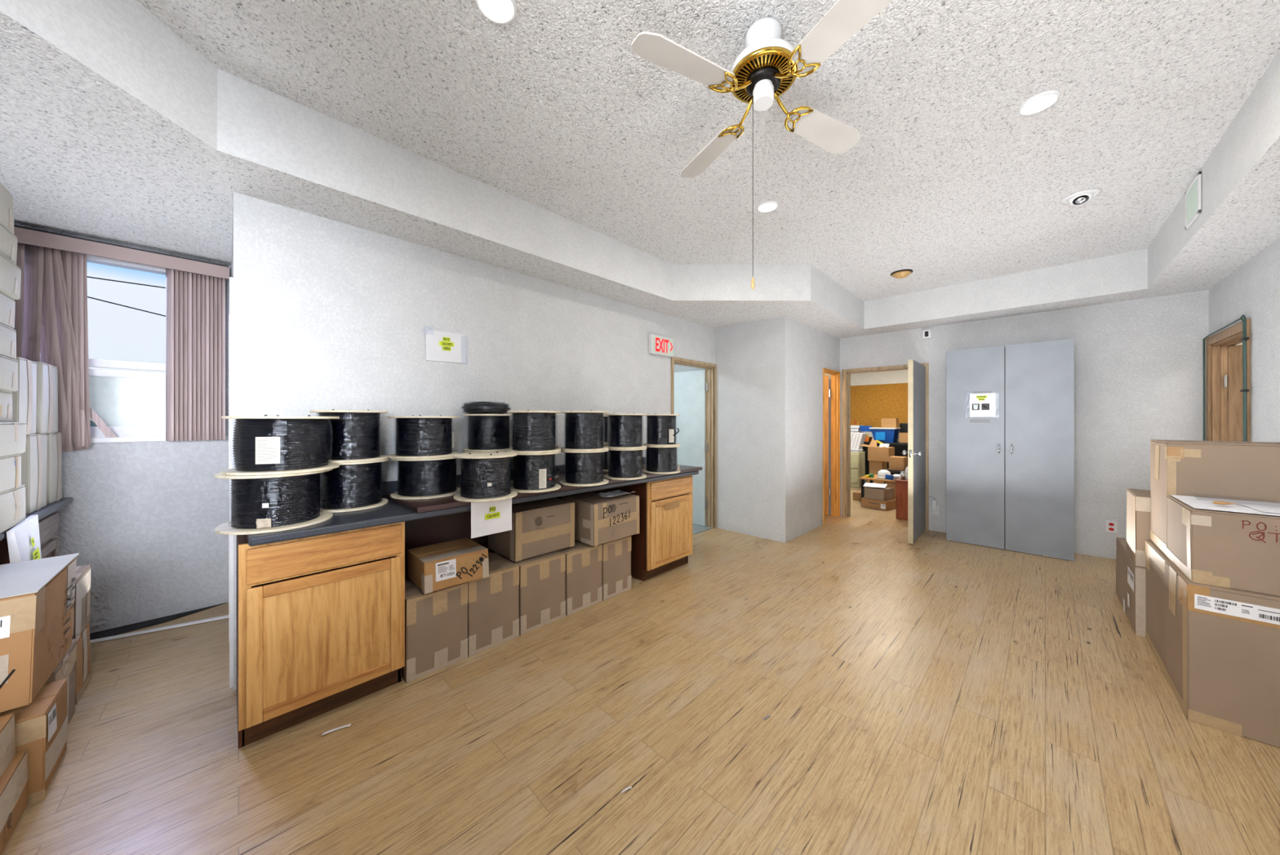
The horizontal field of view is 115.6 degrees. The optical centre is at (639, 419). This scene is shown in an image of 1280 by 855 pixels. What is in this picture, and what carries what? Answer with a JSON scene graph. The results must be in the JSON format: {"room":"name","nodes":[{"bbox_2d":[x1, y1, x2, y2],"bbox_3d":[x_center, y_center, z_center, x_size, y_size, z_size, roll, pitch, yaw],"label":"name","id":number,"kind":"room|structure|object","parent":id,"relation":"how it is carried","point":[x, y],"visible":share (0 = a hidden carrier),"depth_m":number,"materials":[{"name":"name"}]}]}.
{"room":"storage room","nodes":[
{"label":"storage room","id":0,"kind":"room"},
{"bbox_2d":[14,224,231,633],"bbox_3d":[-3.545,-0.142,2.668,0.160,3.025,1.420,0,0,44],"label":"wall","id":1,"kind":"structure","parent":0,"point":[144,516],"depth_m":2.75,"materials":[{"name":"paint"}]},
{"bbox_2d":[13,224,229,451],"bbox_3d":[-3.463,-0.465,2.518,0.107,1.330,1.262,0,0,44],"label":"curtains","id":2,"kind":"object","parent":1,"relation":"attached to","point":[51,312],"visible":0.9,"depth_m":2.51,"materials":[{"name":"pink fabric"}]},
{"bbox_2d":[40,254,226,442],"bbox_3d":[-3.534,-0.463,2.629,0.150,1.215,1.180,0,0,44],"label":"window","id":3,"kind":"structure","parent":1,"relation":"attached to","point":[124,433],"depth_m":2.71,"materials":[{"name":"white glass"}]},
{"bbox_2d":[89,406,117,436],"bbox_3d":[-3.454,0.011,2.586,0.015,0.202,0.130,0,0,44],"label":"blind slat","id":4,"kind":"object","parent":3,"relation":"on","point":[105,429],"visible":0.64,"depth_m":2.58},
{"bbox_2d":[231,204,233,277],"bbox_3d":[-2.568,-0.142,2.623,1.300,3.025,0.118,0,0,44],"label":"wall","id":5,"kind":"structure","parent":0,"point":[232,264],"depth_m":2.16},
{"bbox_2d":[89,602,226,639],"bbox_3d":[-3.249,1.367,2.742,0.160,0.003,0.620,0,0,44],"label":"trim","id":6,"kind":"structure","parent":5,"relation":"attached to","point":[117,630],"depth_m":2.68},
{"bbox_2d":[228,276,233,688],"bbox_3d":[-2.098,0.320,2.070,0.085,2.100,0.016,0,0,44],"label":"trim","id":7,"kind":"structure","parent":5,"relation":"attached to","point":[231,279],"depth_m":2.04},
{"bbox_2d":[233,191,715,689],"bbox_3d":[-0.593,-0.138,3.629,0.120,3.035,4.318,0,0,44],"label":"wall","id":8,"kind":"structure","parent":0,"point":[329,314],"depth_m":2.62,"materials":[{"name":"paint"}]},
{"bbox_2d":[425,328,466,363],"bbox_3d":[-1.332,-0.510,2.774,0.007,0.237,0.304,0,0,44],"label":"paper sign","id":9,"kind":"object","parent":8,"relation":"attached to","point":[444,346],"visible":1,"depth_m":2.77,"materials":[{"name":"white paper"}]},
{"bbox_2d":[404,488,604,575],"bbox_3d":[-0.972,0.941,3.131,0.024,0.858,1.820,0,0,44],"label":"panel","id":10,"kind":"structure","parent":8,"relation":"attached to","point":[447,527],"depth_m":2.72,"materials":[{"name":"brown laminate"}]},
{"bbox_2d":[381,456,646,496],"bbox_3d":[-0.960,0.430,3.147,0.021,0.090,3.040,0,0,44],"label":"backsplash","id":11,"kind":"structure","parent":8,"relation":"attached to","point":[389,486],"depth_m":2.55,"materials":[{"name":"grey laminate"}]},
{"bbox_2d":[648,333,673,356],"bbox_3d":[0.233,-0.796,4.344,0.060,0.203,0.360,0,0,44],"label":"exit sign","id":12,"kind":"object","parent":8,"relation":"attached to","point":[660,345],"visible":1,"depth_m":4.29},
{"bbox_2d":[671,356,716,528],"bbox_3d":[0.333,0.333,5.131,0.932,2.075,0.885,0,0,44],"label":"door","id":13,"kind":"structure","parent":8,"relation":"in","point":[691,391],"depth_m":5.19,"materials":[{"name":"glass"}]},
{"bbox_2d":[0,10,1279,338],"bbox_3d":[0.526,-1.155,2.856,5.500,0.001,7.420,0,0,44],"label":"ceiling","id":14,"kind":"structure","parent":0,"point":[81,156],"depth_m":2.11,"materials":[{"name":"paint"}]},
{"bbox_2d":[0,0,1279,328],"bbox_3d":[1.009,-1.331,2.313,3.220,0.352,6.620,0,0,44],"label":"ceiling soffit","id":15,"kind":"structure","parent":0,"point":[122,42],"depth_m":2.21,"materials":[{"name":"paint"}]},
{"bbox_2d":[1185,171,1201,229],"bbox_3d":[3.450,-1.361,2.518,0.010,0.247,0.305,0,0,44],"label":"air vent","id":16,"kind":"object","parent":15,"relation":"in","point":[1193,193],"visible":1,"depth_m":2.49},
{"bbox_2d":[4,480,1279,854],"bbox_3d":[2.217,1.416,3.986,7.600,0.108,11.600,0,0,44],"label":"floor","id":17,"kind":"structure","parent":0,"point":[934,694],"depth_m":1.74,"materials":[{"name":"laminate"}]},
{"bbox_2d":[0,750,29,854],"bbox_3d":[-2.150,1.268,1.093,0.511,0.201,0.470,0,0,44],"label":"cardboard box","id":18,"kind":"object","parent":17,"relation":"on","point":[14,797],"visible":0.98,"depth_m":1.33,"materials":[{"name":"cardboard"}]},
{"bbox_2d":[0,713,15,777],"bbox_3d":[-2.182,1.095,1.106,0.438,0.142,0.442,0,0,44],"label":"cardboard box","id":19,"kind":"object","parent":18,"relation":"on","point":[7,744],"visible":1,"depth_m":1.36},
{"bbox_2d":[0,552,79,712],"bbox_3d":[-2.539,0.816,1.478,0.562,0.411,0.486,0,0,44],"label":"cardboard box","id":20,"kind":"object","parent":19,"relation":"on","point":[37,596],"visible":1,"depth_m":1.50,"materials":[{"name":"cardboard"}]},
{"bbox_2d":[0,511,58,564],"bbox_3d":[-3.457,0.945,2.000,0.640,0.850,0.568,0,0,44],"label":"base cabinet","id":21,"kind":"object","parent":17,"relation":"on","point":[48,525],"visible":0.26,"depth_m":2.26,"materials":[{"name":"brown wood"}]},
{"bbox_2d":[0,497,72,540],"bbox_3d":[-3.001,0.498,1.572,2.090,0.040,0.603,0,0,44],"label":"countertop","id":22,"kind":"structure","parent":21,"relation":"on","point":[47,509],"depth_m":2.20,"materials":[{"name":"grey laminate"}]},
{"bbox_2d":[0,484,25,533],"bbox_3d":[-2.905,0.391,1.663,0.359,0.172,0.375,0,0,44],"label":"cardboard box","id":23,"kind":"object","parent":22,"relation":"on","point":[12,501],"visible":0.97,"depth_m":1.77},
{"bbox_2d":[0,453,21,492],"bbox_3d":[-2.870,0.230,1.631,0.293,0.148,0.367,0,0,44],"label":"cardboard box","id":24,"kind":"object","parent":23,"relation":"on","point":[10,465],"visible":1,"depth_m":1.76,"materials":[{"name":"white cardboard"}]},
{"bbox_2d":[0,422,26,456],"bbox_3d":[-2.876,0.083,1.637,0.369,0.144,0.371,0,0,44],"label":"cardboard box","id":25,"kind":"object","parent":24,"relation":"on","point":[12,434],"visible":1,"depth_m":1.77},
{"bbox_2d":[0,390,12,422],"bbox_3d":[-2.825,-0.059,1.557,0.366,0.136,0.389,0,0,44],"label":"cardboard box","id":26,"kind":"object","parent":25,"relation":"on","point":[6,397],"visible":1,"depth_m":1.75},
{"bbox_2d":[0,355,17,391],"bbox_3d":[-2.826,-0.200,1.564,0.379,0.142,0.402,0,0,44],"label":"cardboard box","id":27,"kind":"object","parent":26,"relation":"on","point":[8,366],"visible":0.99,"depth_m":1.74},
{"bbox_2d":[0,323,16,359],"bbox_3d":[-2.825,-0.339,1.562,0.377,0.134,0.396,0,0,44],"label":"cardboard box","id":28,"kind":"object","parent":27,"relation":"on","point":[7,335],"visible":0.97,"depth_m":1.74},
{"bbox_2d":[0,291,15,328],"bbox_3d":[-2.825,-0.475,1.560,0.372,0.137,0.393,0,0,44],"label":"cardboard box","id":29,"kind":"object","parent":28,"relation":"on","point":[7,304],"visible":0.93,"depth_m":1.75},
{"bbox_2d":[0,253,21,299],"bbox_3d":[-2.824,-0.617,1.568,0.384,0.144,0.404,0,0,44],"label":"cardboard box","id":30,"kind":"object","parent":29,"relation":"on","point":[10,273],"visible":0.98,"depth_m":1.74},
{"bbox_2d":[0,223,17,264],"bbox_3d":[-2.826,-0.758,1.562,0.376,0.136,0.398,0,0,44],"label":"cardboard box","id":31,"kind":"object","parent":30,"relation":"on","point":[8,241],"visible":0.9,"depth_m":1.75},
{"bbox_2d":[0,182,14,235],"bbox_3d":[-2.825,-0.918,1.558,0.371,0.182,0.391,0,0,44],"label":"cardboard box","id":32,"kind":"object","parent":31,"relation":"on","point":[6,209],"visible":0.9,"depth_m":1.75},
{"bbox_2d":[6,514,41,563],"bbox_3d":[-2.841,0.598,1.872,0.320,0.265,0.043,0,0,44],"label":"paper sheet","id":33,"kind":"object","parent":22,"relation":"hanging from","point":[23,539],"visible":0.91,"depth_m":1.84,"materials":[{"name":"white paper"}]},
{"bbox_2d":[19,433,47,514],"bbox_3d":[-3.305,0.276,2.029,0.287,0.402,0.334,0,0,44],"label":"cardboard box","id":34,"kind":"object","parent":22,"relation":"on","point":[34,460],"visible":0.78,"depth_m":2.10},
{"bbox_2d":[10,356,36,434],"bbox_3d":[-3.184,-0.115,1.912,0.275,0.375,0.334,0,0,44],"label":"cardboard box","id":35,"kind":"object","parent":34,"relation":"on","point":[24,399],"visible":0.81,"depth_m":2.00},
{"bbox_2d":[35,361,57,433],"bbox_3d":[-3.426,-0.118,2.150,0.316,0.383,0.341,0,0,44],"label":"cardboard box","id":36,"kind":"object","parent":34,"relation":"on","point":[46,411],"visible":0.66,"depth_m":2.21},
{"bbox_2d":[44,431,62,504],"bbox_3d":[-3.528,0.276,2.248,0.231,0.402,0.336,0,0,44],"label":"cardboard box","id":37,"kind":"object","parent":22,"relation":"on","point":[54,472],"visible":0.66,"depth_m":2.32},
{"bbox_2d":[0,678,67,804],"bbox_3d":[-2.409,1.216,1.405,0.296,0.307,0.449,0,0,44],"label":"cardboard box","id":38,"kind":"object","parent":17,"relation":"on","point":[41,726],"visible":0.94,"depth_m":1.47,"materials":[{"name":"cardboard"}]},
{"bbox_2d":[44,638,76,724],"bbox_3d":[-2.674,1.196,1.619,0.346,0.345,0.444,0,0,44],"label":"cardboard box","id":39,"kind":"object","parent":17,"relation":"on","point":[66,668],"visible":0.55,"depth_m":1.80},
{"bbox_2d":[75,622,91,704],"bbox_3d":[-2.884,1.219,1.977,0.317,0.300,0.199,0,0,44],"label":"cardboard box","id":40,"kind":"object","parent":17,"relation":"on","point":[83,673],"visible":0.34,"depth_m":2.02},
{"bbox_2d":[72,564,90,640],"bbox_3d":[-2.883,0.919,1.975,0.324,0.301,0.198,0,0,44],"label":"cardboard box","id":41,"kind":"object","parent":40,"relation":"on","point":[82,607],"visible":0.3,"depth_m":2.02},
{"bbox_2d":[89,614,228,643],"bbox_3d":[-3.132,1.361,2.625,0.683,0.010,0.034,0,0,-32],"label":"baseboard strip","id":42,"kind":"object","parent":17,"relation":"on","point":[109,637],"visible":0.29,"depth_m":2.62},
{"bbox_2d":[235,521,404,748],"bbox_3d":[-1.617,0.941,2.050,0.580,0.858,0.608,0,0,44],"label":"base cabinet","id":43,"kind":"object","parent":17,"relation":"on","point":[320,620],"visible":0.86,"depth_m":1.82,"materials":[{"name":"brown wood"}]},
{"bbox_2d":[246,456,698,546],"bbox_3d":[-0.738,0.448,2.930,0.642,0.126,3.040,0,0,44],"label":"countertop","id":44,"kind":"structure","parent":43,"relation":"on","point":[393,512],"depth_m":2.05,"materials":[{"name":"grey laminate"}]},
{"bbox_2d":[214,468,333,534],"bbox_3d":[-1.669,0.353,1.860,0.402,0.242,0.402,0,0,37],"label":"spool","id":45,"kind":"object","parent":44,"relation":"on","point":[272,503],"visible":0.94,"depth_m":1.74,"materials":[{"name":"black plastic"}]},
{"bbox_2d":[221,414,339,475],"bbox_3d":[-1.654,0.104,1.877,0.410,0.254,0.410,0,0,-8],"label":"spool","id":46,"kind":"object","parent":45,"relation":"on","point":[264,445],"visible":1,"depth_m":1.74,"materials":[{"name":"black plastic"}]},
{"bbox_2d":[257,438,276,460],"bbox_3d":[-1.582,0.126,1.711,0.067,0.093,0.003,0,0,-23],"label":"print","id":47,"kind":"object","parent":46,"relation":"attached to","point":[266,447],"depth_m":1.71},
{"bbox_2d":[319,457,388,512],"bbox_3d":[-1.597,0.347,2.229,0.350,0.254,0.350,0,0,37],"label":"spool","id":48,"kind":"object","parent":44,"relation":"on","point":[348,486],"visible":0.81,"depth_m":2.12,"materials":[{"name":"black plastic"}]},
{"bbox_2d":[309,408,387,462],"bbox_3d":[-1.598,0.081,2.227,0.350,0.276,0.350,0,0,32],"label":"spool","id":49,"kind":"object","parent":48,"relation":"on","point":[355,437],"visible":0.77,"depth_m":2.12,"materials":[{"name":"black plastic"}]},
{"bbox_2d":[471,497,511,537],"bbox_3d":[-0.850,0.555,2.324,0.008,0.205,0.245,0,0,44],"label":"paper","id":50,"kind":"object","parent":44,"relation":"hanging from","point":[488,517],"visible":0.94,"depth_m":2.32,"materials":[{"name":"white paper"}]},
{"bbox_2d":[386,464,702,512],"bbox_3d":[-0.470,0.460,3.127,0.557,0.026,2.464,0,0,44],"label":"board","id":51,"kind":"object","parent":44,"relation":"on","point":[424,504],"visible":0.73,"depth_m":2.29,"materials":[{"name":"brown laminate"}]},
{"bbox_2d":[390,456,461,499],"bbox_3d":[-1.284,0.332,2.443,0.386,0.228,0.386,0,0,17],"label":"spool","id":52,"kind":"object","parent":51,"relation":"on","point":[425,477],"visible":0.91,"depth_m":2.31,"materials":[{"name":"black plastic"}]},
{"bbox_2d":[387,414,458,458],"bbox_3d":[-1.302,0.094,2.439,0.380,0.246,0.380,0,0,-38],"label":"spool","id":53,"kind":"object","parent":52,"relation":"on","point":[417,437],"visible":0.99,"depth_m":2.31,"materials":[{"name":"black plastic"}]},
{"bbox_2d":[453,451,517,502],"bbox_3d":[-0.898,0.319,2.357,0.348,0.254,0.348,0,0,12],"label":"spool","id":54,"kind":"object","parent":51,"relation":"on","point":[485,477],"visible":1,"depth_m":2.24,"materials":[{"name":"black plastic"}]},
{"bbox_2d":[462,450,513,484],"bbox_3d":[-1.045,0.328,2.794,0.336,0.236,0.336,0,0,22],"label":"spool","id":55,"kind":"object","parent":51,"relation":"on","point":[511,481],"visible":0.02,"depth_m":2.70,"materials":[{"name":"clear plastic"}]},
{"bbox_2d":[462,401,512,451],"bbox_3d":[-1.049,0.042,2.790,0.335,0.333,0.346,0,0,44],"label":"spool","id":56,"kind":"object","parent":55,"relation":"on","point":[486,432],"depth_m":2.67,"materials":[{"name":"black plastic"}]},
{"bbox_2d":[510,450,560,493],"bbox_3d":[-0.688,0.325,2.630,0.338,0.242,0.338,0,0,-18],"label":"spool","id":57,"kind":"object","parent":51,"relation":"on","point":[533,473],"visible":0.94,"depth_m":2.51,"materials":[{"name":"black plastic"}]},
{"bbox_2d":[506,409,560,453],"bbox_3d":[-0.688,0.070,2.630,0.340,0.266,0.340,0,0,-33],"label":"spool","id":58,"kind":"object","parent":57,"relation":"on","point":[533,431],"visible":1,"depth_m":2.51,"materials":[{"name":"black plastic"}]},
{"bbox_2d":[559,448,608,486],"bbox_3d":[-0.397,0.328,2.871,0.346,0.236,0.346,0,0,17],"label":"spool","id":59,"kind":"object","parent":51,"relation":"on","point":[582,468],"visible":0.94,"depth_m":2.75,"materials":[{"name":"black plastic"}]},
{"bbox_2d":[560,409,608,450],"bbox_3d":[-0.397,0.071,2.871,0.344,0.276,0.344,0,0,-13],"label":"spool","id":60,"kind":"object","parent":59,"relation":"on","point":[584,429],"visible":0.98,"depth_m":2.75,"materials":[{"name":"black plastic"}]},
{"bbox_2d":[604,447,646,479],"bbox_3d":[-0.115,0.331,3.152,0.336,0.230,0.336,0,0,22],"label":"spool","id":61,"kind":"object","parent":51,"relation":"on","point":[623,464],"visible":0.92,"depth_m":3.03,"materials":[{"name":"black plastic"}]},
{"bbox_2d":[604,413,646,448],"bbox_3d":[-0.115,0.081,3.152,0.336,0.268,0.336,0,0,22],"label":"spool","id":62,"kind":"object","parent":61,"relation":"on","point":[624,430],"visible":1,"depth_m":3.04,"materials":[{"name":"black plastic"}]},
{"bbox_2d":[642,444,679,474],"bbox_3d":[0.185,0.332,3.480,0.326,0.228,0.326,0,0,-3],"label":"spool","id":63,"kind":"object","parent":51,"relation":"on","point":[660,460],"visible":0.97,"depth_m":3.36,"materials":[{"name":"black plastic"}]},
{"bbox_2d":[643,413,679,446],"bbox_3d":[0.185,0.082,3.480,0.320,0.272,0.320,0,0,-8],"label":"spool","id":64,"kind":"object","parent":63,"relation":"on","point":[661,428],"visible":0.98,"depth_m":3.37,"materials":[{"name":"black plastic"}]},
{"bbox_2d":[401,574,467,683],"bbox_3d":[-1.240,1.153,2.346,0.392,0.433,0.326,0,0,44],"label":"cardboard box","id":65,"kind":"object","parent":17,"relation":"on","point":[436,622],"visible":0.66,"depth_m":2.20,"materials":[{"name":"cardboard"}]},
{"bbox_2d":[407,537,488,594],"bbox_3d":[-1.125,0.839,2.367,0.355,0.165,0.330,0,0,-44],"label":"cardboard box","id":66,"kind":"object","parent":65,"relation":"on","point":[439,566],"visible":1,"depth_m":2.27,"materials":[{"name":"cardboard"}]},
{"bbox_2d":[467,551,519,657],"bbox_3d":[-1.015,1.146,2.578,0.393,0.447,0.325,0,0,44],"label":"cardboard box","id":67,"kind":"object","parent":17,"relation":"on","point":[493,620],"visible":0.62,"depth_m":2.44,"materials":[{"name":"cardboard"}]},
{"bbox_2d":[493,550,565,635],"bbox_3d":[-0.776,1.150,2.821,0.394,0.439,0.351,0,0,44],"label":"cardboard box","id":68,"kind":"object","parent":17,"relation":"on","point":[541,586],"visible":0.66,"depth_m":2.67,"materials":[{"name":"cardboard"}]},
{"bbox_2d":[488,497,574,561],"bbox_3d":[-0.784,0.761,2.920,0.406,0.319,0.478,0,0,44],"label":"cardboard box","id":69,"kind":"object","parent":68,"relation":"on","point":[544,526],"visible":0.84,"depth_m":2.77,"materials":[{"name":"cardboard"}]},
{"bbox_2d":[557,539,602,615],"bbox_3d":[-0.536,1.154,3.067,0.394,0.431,0.327,0,0,44],"label":"cardboard box","id":70,"kind":"object","parent":17,"relation":"on","point":[583,572],"visible":0.59,"depth_m":2.92,"materials":[{"name":"cardboard"}]},
{"bbox_2d":[601,535,631,599],"bbox_3d":[-0.312,1.154,3.297,0.395,0.431,0.304,0,0,44],"label":"cardboard box","id":71,"kind":"object","parent":17,"relation":"on","point":[616,553],"visible":0.42,"depth_m":3.15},
{"bbox_2d":[561,489,639,546],"bbox_3d":[-0.315,0.767,3.246,0.421,0.307,0.480,0,0,44],"label":"cardboard box","id":72,"kind":"object","parent":71,"relation":"on","point":[598,519],"visible":0.88,"depth_m":3.07,"materials":[{"name":"brown"}]},
{"bbox_2d":[604,475,693,581],"bbox_3d":[0.090,0.941,3.797,0.582,0.858,0.613,0,0,44],"label":"base cabinet","id":73,"kind":"object","parent":17,"relation":"on","point":[664,542],"visible":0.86,"depth_m":3.52,"materials":[{"name":"brown wood"}]},
{"bbox_2d":[850,451,865,487],"bbox_3d":[4.391,1.014,8.443,0.460,0.709,0.445,0,0,44],"label":"filing cabinet","id":74,"kind":"object","parent":17,"relation":"on","point":[857,460],"visible":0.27,"depth_m":8.21,"materials":[{"name":"beige metal"}]},
{"bbox_2d":[866,480,884,484],"bbox_3d":[4.556,1.220,7.696,0.326,0.298,0.387,0,0,44],"label":"cardboard box","id":75,"kind":"object","parent":17,"relation":"on","point":[868,481],"visible":0.05,"depth_m":7.54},
{"bbox_2d":[869,460,887,474],"bbox_3d":[4.546,0.920,7.701,0.228,0.300,0.340,0,0,44],"label":"cardboard box","id":76,"kind":"object","parent":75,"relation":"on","point":[874,466],"visible":0.57,"depth_m":7.59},
{"bbox_2d":[858,439,894,462],"bbox_3d":[4.513,0.569,7.706,0.524,0.398,0.439,0,0,44],"label":"cardboard box","id":77,"kind":"object","parent":76,"relation":"on","point":[875,453],"visible":0.88,"depth_m":7.52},
{"bbox_2d":[861,497,896,510],"bbox_3d":[3.763,1.302,6.339,0.359,0.134,0.390,0,0,-32],"label":"cardboard box","id":78,"kind":"object","parent":17,"relation":"on","point":[891,504],"visible":0.73,"depth_m":6.21,"materials":[{"name":"cardboard"}]},
{"bbox_2d":[864,486,893,500],"bbox_3d":[3.753,1.149,6.343,0.288,0.167,0.309,0,0,-32],"label":"cardboard box","id":79,"kind":"object","parent":78,"relation":"on","point":[877,493],"visible":0.94,"depth_m":6.25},
{"bbox_2d":[862,441,907,475],"bbox_3d":[5.278,0.914,8.335,2.900,0.909,0.600,0,0,44],"label":"shelf","id":80,"kind":"object","parent":17,"relation":"on","point":[900,447],"visible":0.09,"depth_m":8.13,"materials":[{"name":"black wood"}]},
{"bbox_2d":[869,426,901,442],"bbox_3d":[5.070,0.309,8.343,0.470,0.298,0.460,0,0,44],"label":"tub","id":81,"kind":"object","parent":80,"relation":"on","point":[882,434],"visible":0.97,"depth_m":8.19,"materials":[{"name":"blue plastic"}]},
{"bbox_2d":[894,478,907,519],"bbox_3d":[3.948,1.099,5.632,0.545,0.539,0.665,0,0,44],"label":"desk","id":82,"kind":"object","parent":17,"relation":"on","point":[901,484],"visible":0.26,"depth_m":5.54,"materials":[{"name":"brown wood"}]},
{"bbox_2d":[946,337,1074,560],"bbox_3d":[3.962,0.289,4.369,0.993,2.153,0.404,0,0,44],"label":"storage cabinet","id":83,"kind":"object","parent":17,"relation":"on","point":[1010,478],"visible":1,"depth_m":4.19,"materials":[{"name":"silver metal"}]},
{"bbox_2d":[969,391,995,422],"bbox_3d":[3.703,-0.141,4.377,0.285,0.342,0.006,0,0,44],"label":"paper sign","id":84,"kind":"object","parent":83,"relation":"attached to","point":[981,405],"visible":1,"depth_m":4.37,"materials":[{"name":"white paper"}]},
{"bbox_2d":[1115,537,1146,636],"bbox_3d":[3.687,1.149,2.671,0.628,0.439,0.893,0,0,44],"label":"cardboard box","id":85,"kind":"object","parent":17,"relation":"on","point":[1131,584],"visible":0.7,"depth_m":2.67,"materials":[{"name":"cardboard"}]},
{"bbox_2d":[1126,488,1151,566],"bbox_3d":[3.483,0.705,2.518,0.544,0.446,0.378,0,0,44],"label":"cardboard box","id":86,"kind":"object","parent":85,"relation":"on","point":[1138,500],"visible":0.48,"depth_m":2.57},
{"bbox_2d":[1144,539,1169,674],"bbox_3d":[3.212,1.060,2.147,0.597,0.617,0.526,0,0,44],"label":"cardboard box","id":87,"kind":"object","parent":17,"relation":"on","point":[1155,557],"visible":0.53,"depth_m":2.33,"materials":[{"name":"cardboard"}]},
{"bbox_2d":[1150,439,1279,555],"bbox_3d":[3.245,0.435,2.173,0.573,0.624,0.437,0,0,44],"label":"cardboard box","id":88,"kind":"object","parent":87,"relation":"on","point":[1220,469],"visible":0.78,"depth_m":2.13,"materials":[{"name":"cardboard"}]},
{"bbox_2d":[1164,559,1279,747],"bbox_3d":[2.867,1.058,1.796,0.599,0.621,0.460,0,0,44],"label":"cardboard box","id":89,"kind":"object","parent":17,"relation":"on","point":[1222,644],"visible":0.98,"depth_m":1.77,"materials":[{"name":"cardboard"}]},
{"bbox_2d":[1166,495,1279,595],"bbox_3d":[2.915,0.579,1.837,0.574,0.334,0.504,0,0,44],"label":"cardboard box","id":90,"kind":"object","parent":89,"relation":"on","point":[1237,550],"visible":0.96,"depth_m":1.79,"materials":[{"name":"cardboard"}]},
{"bbox_2d":[1170,494,1279,515],"bbox_3d":[2.909,0.406,1.837,0.540,0.005,0.470,0,0,44],"label":"flap","id":91,"kind":"object","parent":90,"relation":"on","point":[1197,502],"visible":0.89,"depth_m":1.94,"materials":[{"name":"white paper"}]},
{"bbox_2d":[1197,596,1279,621],"bbox_3d":[2.621,0.818,1.717,0.297,0.043,0.001,0,0,45],"label":"label","id":92,"kind":"object","parent":89,"relation":"attached to","point":[1248,610],"depth_m":1.74,"materials":[{"name":"white"}]},
{"bbox_2d":[136,0,1279,301],"bbox_3d":[0.522,-1.557,2.859,5.710,0.100,7.620,0,0,44],"label":"ceiling","id":93,"kind":"structure","parent":0,"point":[553,108],"depth_m":1.97,"materials":[{"name":"paint"}]},
{"bbox_2d":[475,0,516,24],"bbox_3d":[-0.520,-1.501,1.458,0.144,0.012,0.144,0,0,44],"label":"recessed light","id":94,"kind":"object","parent":93,"relation":"in","point":[498,11],"visible":1,"depth_m":1.48,"materials":[{"name":"white plastic"}]},
{"bbox_2d":[631,0,893,288],"bbox_3d":[0.482,-1.007,1.578,0.834,0.998,0.846,0,0,18],"label":"ceiling fan","id":95,"kind":"object","parent":93,"relation":"hanging from","point":[767,67],"visible":1,"depth_m":1.49,"materials":[{"name":"wood"}]},
{"bbox_2d":[733,53,794,102],"bbox_3d":[0.480,-1.324,1.572,0.230,0.010,0.230,0,0,8],"label":"motor","id":96,"kind":"object","parent":95,"relation":"attached to","point":[748,65],"depth_m":1.52,"materials":[{"name":"gold metal"}]},
{"bbox_2d":[1017,89,1060,115],"bbox_3d":[1.893,-1.501,1.916,0.144,0.012,0.144,0,0,44],"label":"recessed light","id":97,"kind":"object","parent":93,"relation":"in","point":[1046,100],"visible":1,"depth_m":1.91,"materials":[{"name":"white plastic"}]},
{"bbox_2d":[1021,94,1057,112],"bbox_3d":[1.893,-1.502,1.916,0.122,0.001,0.122,0,0,44],"label":"diffuser","id":98,"kind":"object","parent":97,"relation":"attached to","point":[1030,105],"depth_m":1.91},
{"bbox_2d":[1060,188,1101,205],"bbox_3d":[2.970,-1.500,2.720,0.188,0.089,0.188,0,0,44],"label":"light","id":99,"kind":"object","parent":93,"relation":"attached to","point":[1080,197],"visible":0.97,"depth_m":2.70,"materials":[{"name":"white plastic"}]},
{"bbox_2d":[674,315,839,542],"bbox_3d":[1.367,-0.138,5.963,2.420,3.035,1.760,0,0,44],"label":"wall pillar","id":100,"kind":"structure","parent":0,"point":[770,371],"depth_m":4.81,"materials":[{"name":"paint"}]},
{"bbox_2d":[822,367,840,524],"bbox_3d":[2.382,0.345,5.726,0.672,2.050,0.620,0,0,44],"label":"door","id":101,"kind":"structure","parent":100,"relation":"attached to","point":[835,375],"depth_m":5.73,"materials":[{"name":"brown wood"}]},
{"bbox_2d":[850,368,907,480],"bbox_3d":[4.344,-0.069,7.164,5.000,2.877,3.880,0,0,44],"label":"wall","id":102,"kind":"structure","parent":0,"point":[895,376],"depth_m":8.86,"materials":[{"name":"white paint"}]},
{"bbox_2d":[850,382,907,427],"bbox_3d":[5.330,-0.292,8.745,3.800,0.965,0.038,0,0,44],"label":"corkboard","id":103,"kind":"object","parent":102,"relation":"attached to","point":[869,403],"visible":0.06,"depth_m":8.84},
{"bbox_2d":[824,289,1208,559],"bbox_3d":[3.129,-0.139,5.555,5.510,3.037,0.120,0,0,44],"label":"wall","id":104,"kind":"structure","parent":0,"point":[1139,363],"depth_m":4.02,"materials":[{"name":"paint"}]},
{"bbox_2d":[842,359,928,543],"bbox_3d":[2.993,0.330,5.084,1.065,2.080,0.984,0,0,44],"label":"door","id":105,"kind":"structure","parent":104,"relation":"in","point":[917,452],"depth_m":4.79,"materials":[{"name":"grey wood"}]},
{"bbox_2d":[1208,236,1279,442],"bbox_3d":[2.563,-0.139,0.949,0.120,3.037,7.500,0,0,44],"label":"wall","id":106,"kind":"structure","parent":0,"point":[1252,290],"depth_m":2.77,"materials":[{"name":"paint"}]},
{"bbox_2d":[1202,314,1248,441],"bbox_3d":[4.671,0.294,3.235,0.024,2.111,1.006,0,0,44],"label":"door frame","id":107,"kind":"structure","parent":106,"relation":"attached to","point":[1244,339],"depth_m":2.90,"materials":[{"name":"brown wood"}]},
{"bbox_2d":[1205,318,1250,441],"bbox_3d":[4.972,0.323,2.978,0.764,2.095,0.960,0,0,44],"label":"door","id":108,"kind":"structure","parent":106,"relation":"in","point":[1224,357],"depth_m":3.45,"materials":[{"name":"brown wood"}]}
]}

